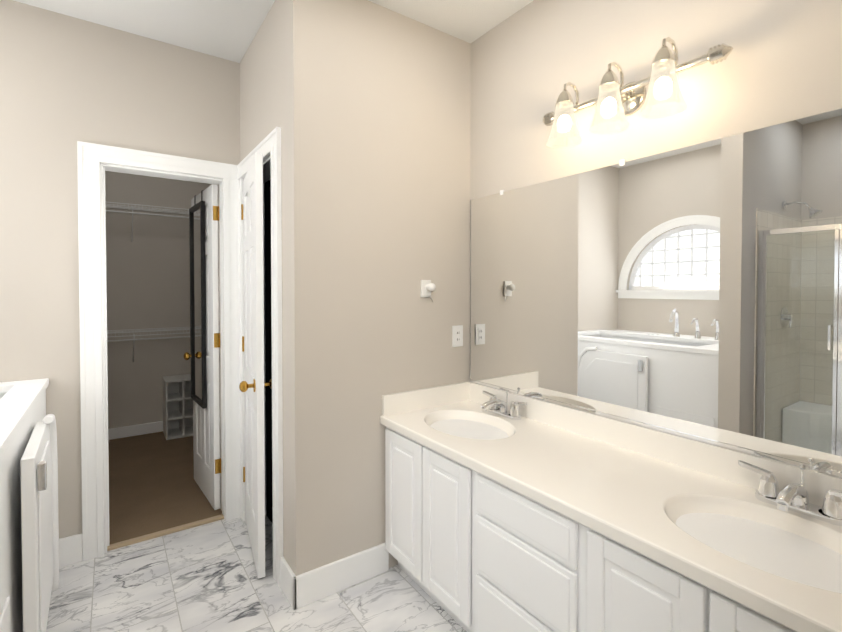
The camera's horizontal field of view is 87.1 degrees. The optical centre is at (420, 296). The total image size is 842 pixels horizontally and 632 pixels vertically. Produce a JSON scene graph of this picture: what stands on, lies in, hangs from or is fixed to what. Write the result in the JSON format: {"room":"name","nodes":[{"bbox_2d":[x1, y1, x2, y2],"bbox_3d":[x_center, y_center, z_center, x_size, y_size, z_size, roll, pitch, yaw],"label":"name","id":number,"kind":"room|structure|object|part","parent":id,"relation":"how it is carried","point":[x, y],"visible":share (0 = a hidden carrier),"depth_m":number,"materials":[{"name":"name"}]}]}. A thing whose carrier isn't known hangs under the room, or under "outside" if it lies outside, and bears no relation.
{"room":"bathroom","nodes":[
{"label":"bathroom","id":0,"kind":"room"},
{"bbox_2d":[0,0,239,538],"bbox_3d":[-1.481,-0.030,2.498,3.540,2.750,0.120,-1,1,-35],"label":"wall","id":1,"kind":"structure","parent":0,"point":[67,82],"depth_m":2.21,"materials":[{"name":"paint"}]},
{"bbox_2d":[77,141,239,560],"bbox_3d":[-1.451,0.279,2.521,0.770,2.130,0.162,-1,1,-35],"label":"trim","id":2,"kind":"structure","parent":1,"relation":"attached to","point":[92,160],"depth_m":2.32,"materials":[{"name":"white wood"}]},
{"bbox_2d":[107,514,223,550],"bbox_3d":[-1.438,1.336,2.521,0.590,0.016,0.040,-1,1,-35],"label":"trim","id":3,"kind":"structure","parent":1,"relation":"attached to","point":[162,533],"depth_m":2.50,"materials":[{"name":"beige wood"}]},
{"bbox_2d":[191,184,219,509],"bbox_3d":[-1.442,0.312,2.955,0.035,2.005,0.583,-1,1,-38],"label":"closet door","id":4,"kind":"structure","parent":1,"relation":"in","point":[206,435],"depth_m":2.77,"materials":[{"name":"white wood"}]},
{"bbox_2d":[189,190,206,408],"bbox_3d":[-1.486,0.011,2.989,0.063,1.411,0.360,-1,1,-38],"label":"mirror","id":5,"kind":"object","parent":4,"relation":"attached to","point":[197,301],"visible":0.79,"depth_m":2.96,"materials":[{"name":"black mirror"}]},
{"bbox_2d":[184,206,220,473],"bbox_3d":[-1.426,0.265,2.934,0.176,1.650,0.556,-1,1,-38],"label":"hardware piece","id":6,"kind":"object","parent":4,"relation":"attached to","point":[187,355],"visible":0.58,"depth_m":2.73,"materials":[{"name":"gold metal"}]},
{"bbox_2d":[105,171,219,428],"bbox_3d":[-2.586,-0.061,4.288,2.540,2.750,0.120,-1,1,-35],"label":"wall","id":7,"kind":"structure","parent":0,"point":[148,276],"depth_m":4.20,"materials":[{"name":"paint"}]},
{"bbox_2d":[108,421,162,439],"bbox_3d":[-2.547,1.253,4.254,2.300,0.100,0.016,-1,1,-35],"label":"baseboard","id":8,"kind":"structure","parent":7,"relation":"attached to","point":[140,429],"depth_m":4.15,"materials":[{"name":"white wood"}]},
{"bbox_2d":[105,201,189,361],"bbox_3d":[-2.463,-0.103,4.111,2.293,1.426,0.298,-1,1,-35],"label":"closet shelves","id":9,"kind":"object","parent":7,"relation":"attached to","point":[155,329],"visible":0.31,"depth_m":4.01,"materials":[{"name":"white"}]},
{"bbox_2d":[108,431,221,543],"bbox_3d":[-1.995,1.347,3.465,2.540,0.062,2.185,-1,1,-35],"label":"floor","id":10,"kind":"structure","parent":0,"point":[154,487],"depth_m":3.07,"materials":[{"name":"brown carpet"}]},
{"bbox_2d":[163,374,192,439],"bbox_3d":[-2.234,1.036,4.273,0.420,0.533,0.302,-1,1,-35],"label":"organizer","id":11,"kind":"object","parent":10,"relation":"on","point":[177,411],"visible":0.67,"depth_m":4.23,"materials":[{"name":"white wood"}]},
{"bbox_2d":[46,515,466,631],"bbox_3d":[-0.357,1.397,0.914,3.540,0.050,3.875,-1,1,-35],"label":"floor","id":12,"kind":"structure","parent":0,"point":[202,578],"depth_m":2.00,"materials":[{"name":"stone"}]},
{"bbox_2d":[0,378,58,631],"bbox_3d":[-1.710,0.759,1.369,0.887,1.210,1.478,-1,1,-35],"label":"tub","id":13,"kind":"object","parent":12,"relation":"on","point":[29,550],"visible":1,"depth_m":1.47,"materials":[{"name":"white plastic"}]},
{"bbox_3d":[-1.435,0.883,1.685,0.060,0.810,0.666,-1,1,-37],"label":"door","id":14,"kind":"part","parent":13,"relation":"part of","materials":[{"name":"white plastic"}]},
{"bbox_2d":[385,429,787,631],"bbox_3d":[0.566,0.995,1.586,0.562,0.730,1.824,-1,1,-35],"label":"bathroom vanity","id":15,"kind":"object","parent":12,"relation":"on","point":[506,511],"depth_m":1.46,"materials":[{"name":"white wood"}]},
{"bbox_2d":[380,401,841,631],"bbox_3d":[0.560,0.610,1.575,0.576,0.040,1.824,-1,1,-35],"label":"countertop","id":16,"kind":"structure","parent":15,"relation":"on","point":[778,559],"depth_m":1.27,"materials":[{"name":"beige stone"}]},
{"bbox_2d":[481,390,526,419],"bbox_3d":[0.361,0.520,2.142,0.177,0.122,0.297,-1,1,-35],"label":"faucet","id":17,"kind":"object","parent":16,"relation":"on","point":[500,405],"depth_m":2.15,"materials":[{"name":"silver metal"}]},
{"bbox_2d":[738,460,841,525],"bbox_3d":[1.014,0.535,1.208,0.177,0.122,0.297,-1,1,-35],"label":"faucet","id":18,"kind":"object","parent":16,"relation":"on","point":[792,503],"depth_m":1.22,"materials":[{"name":"silver metal"}]},
{"bbox_2d":[240,0,286,560],"bbox_3d":[-0.805,-0.029,2.385,0.120,2.750,0.840,-1,1,-35],"label":"wall","id":19,"kind":"structure","parent":0,"point":[262,93],"depth_m":2.17,"materials":[{"name":"paint"}]},
{"bbox_2d":[239,152,271,578],"bbox_3d":[-0.899,0.327,2.370,0.176,2.015,0.624,0,1,-27],"label":"door","id":20,"kind":"structure","parent":19,"relation":"in","point":[254,347],"depth_m":2.14,"materials":[{"name":"white wood"}]},
{"bbox_3d":[-0.908,0.284,2.387,0.176,1.650,0.585,0,1,-27],"label":"side door hardware","id":21,"kind":"part","parent":20,"relation":"part of","materials":[{"name":"white wood"}]},
{"bbox_2d":[237,127,282,586],"bbox_3d":[-0.828,0.281,2.403,0.144,2.130,0.787,-1,1,-35],"label":"door frame","id":22,"kind":"structure","parent":19,"relation":"attached to","point":[268,146],"depth_m":2.09,"materials":[{"name":"white wood"}]},
{"bbox_2d":[264,179,271,508],"bbox_3d":[-0.534,-0.040,3.081,1.120,2.750,0.010,-1,1,-35],"label":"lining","id":23,"kind":"object","parent":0,"point":[268,335],"depth_m":2.78,"materials":[{"name":"black"}]},
{"bbox_2d":[266,507,272,523],"bbox_3d":[-0.297,1.338,2.764,1.120,0.004,0.840,-1,1,-35],"label":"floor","id":24,"kind":"structure","parent":0,"point":[269,512],"depth_m":2.73,"materials":[{"name":"black"}]},
{"bbox_2d":[14,0,533,62],"bbox_3d":[-0.983,-1.443,1.761,3.540,0.100,6.060,-1,1,-35],"label":"ceiling","id":25,"kind":"structure","parent":0,"point":[226,29],"depth_m":2.21,"materials":[{"name":"white paint"}]},
{"bbox_2d":[284,0,470,575],"bbox_3d":[-0.030,-0.028,2.342,1.340,2.750,0.120,-1,1,-35],"label":"wall","id":26,"kind":"structure","parent":0,"point":[377,163],"depth_m":2.09,"materials":[{"name":"paint"}]},
{"bbox_2d":[287,542,388,609],"bbox_3d":[-0.358,1.282,2.052,0.476,0.140,0.016,-1,1,-35],"label":"baseboard","id":27,"kind":"structure","parent":26,"relation":"attached to","point":[309,587],"depth_m":2.02,"materials":[{"name":"white wood"}]},
{"bbox_2d":[380,382,467,416],"bbox_3d":[0.040,0.530,2.311,0.546,0.105,0.020,-1,1,-35],"label":"backsplash","id":28,"kind":"structure","parent":26,"relation":"attached to","point":[404,402],"depth_m":2.28,"materials":[{"name":"beige stone"}]},
{"bbox_2d":[421,280,435,302],"bbox_3d":[0.043,-0.027,2.277,0.066,0.120,0.067,-1,1,-35],"label":"robe hook","id":29,"kind":"object","parent":26,"relation":"attached to","point":[427,287],"visible":1,"depth_m":2.28,"materials":[{"name":"white plastic"}]},
{"bbox_2d":[452,325,462,346],"bbox_3d":[0.202,0.216,2.428,0.072,0.116,0.008,-1,1,-35],"label":"electrical outlet plate","id":30,"kind":"object","parent":26,"relation":"attached to","point":[457,335],"visible":1,"depth_m":2.42,"materials":[{"name":"white plastic"}]},
{"bbox_2d":[468,381,841,516],"bbox_3d":[0.788,0.540,1.734,0.020,0.105,1.824,-1,1,-35],"label":"backsplash","id":31,"kind":"structure","parent":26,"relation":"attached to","point":[822,490],"depth_m":1.53,"materials":[{"name":"beige stone"}]},
{"bbox_2d":[470,0,841,199],"bbox_3d":[1.081,-0.012,1.434,0.120,2.750,2.880,-1,1,-35],"label":"wall","id":32,"kind":"structure","parent":0,"point":[781,63],"depth_m":1.69,"materials":[{"name":"paint"}]},
{"bbox_2d":[542,37,732,147],"bbox_3d":[0.719,-0.744,1.645,0.213,0.250,0.738,-1,1,-35],"label":"sconce","id":33,"kind":"object","parent":32,"relation":"attached to","point":[620,103],"visible":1,"depth_m":1.59,"materials":[{"name":"white glass"}]},
{"bbox_2d":[470,108,841,477],"bbox_3d":[0.792,-0.024,1.728,0.011,1.021,1.807,-1,1,-35],"label":"vanity mirror","id":34,"kind":"object","parent":32,"relation":"attached to","point":[694,292],"visible":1,"depth_m":1.54,"materials":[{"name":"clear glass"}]}
]}

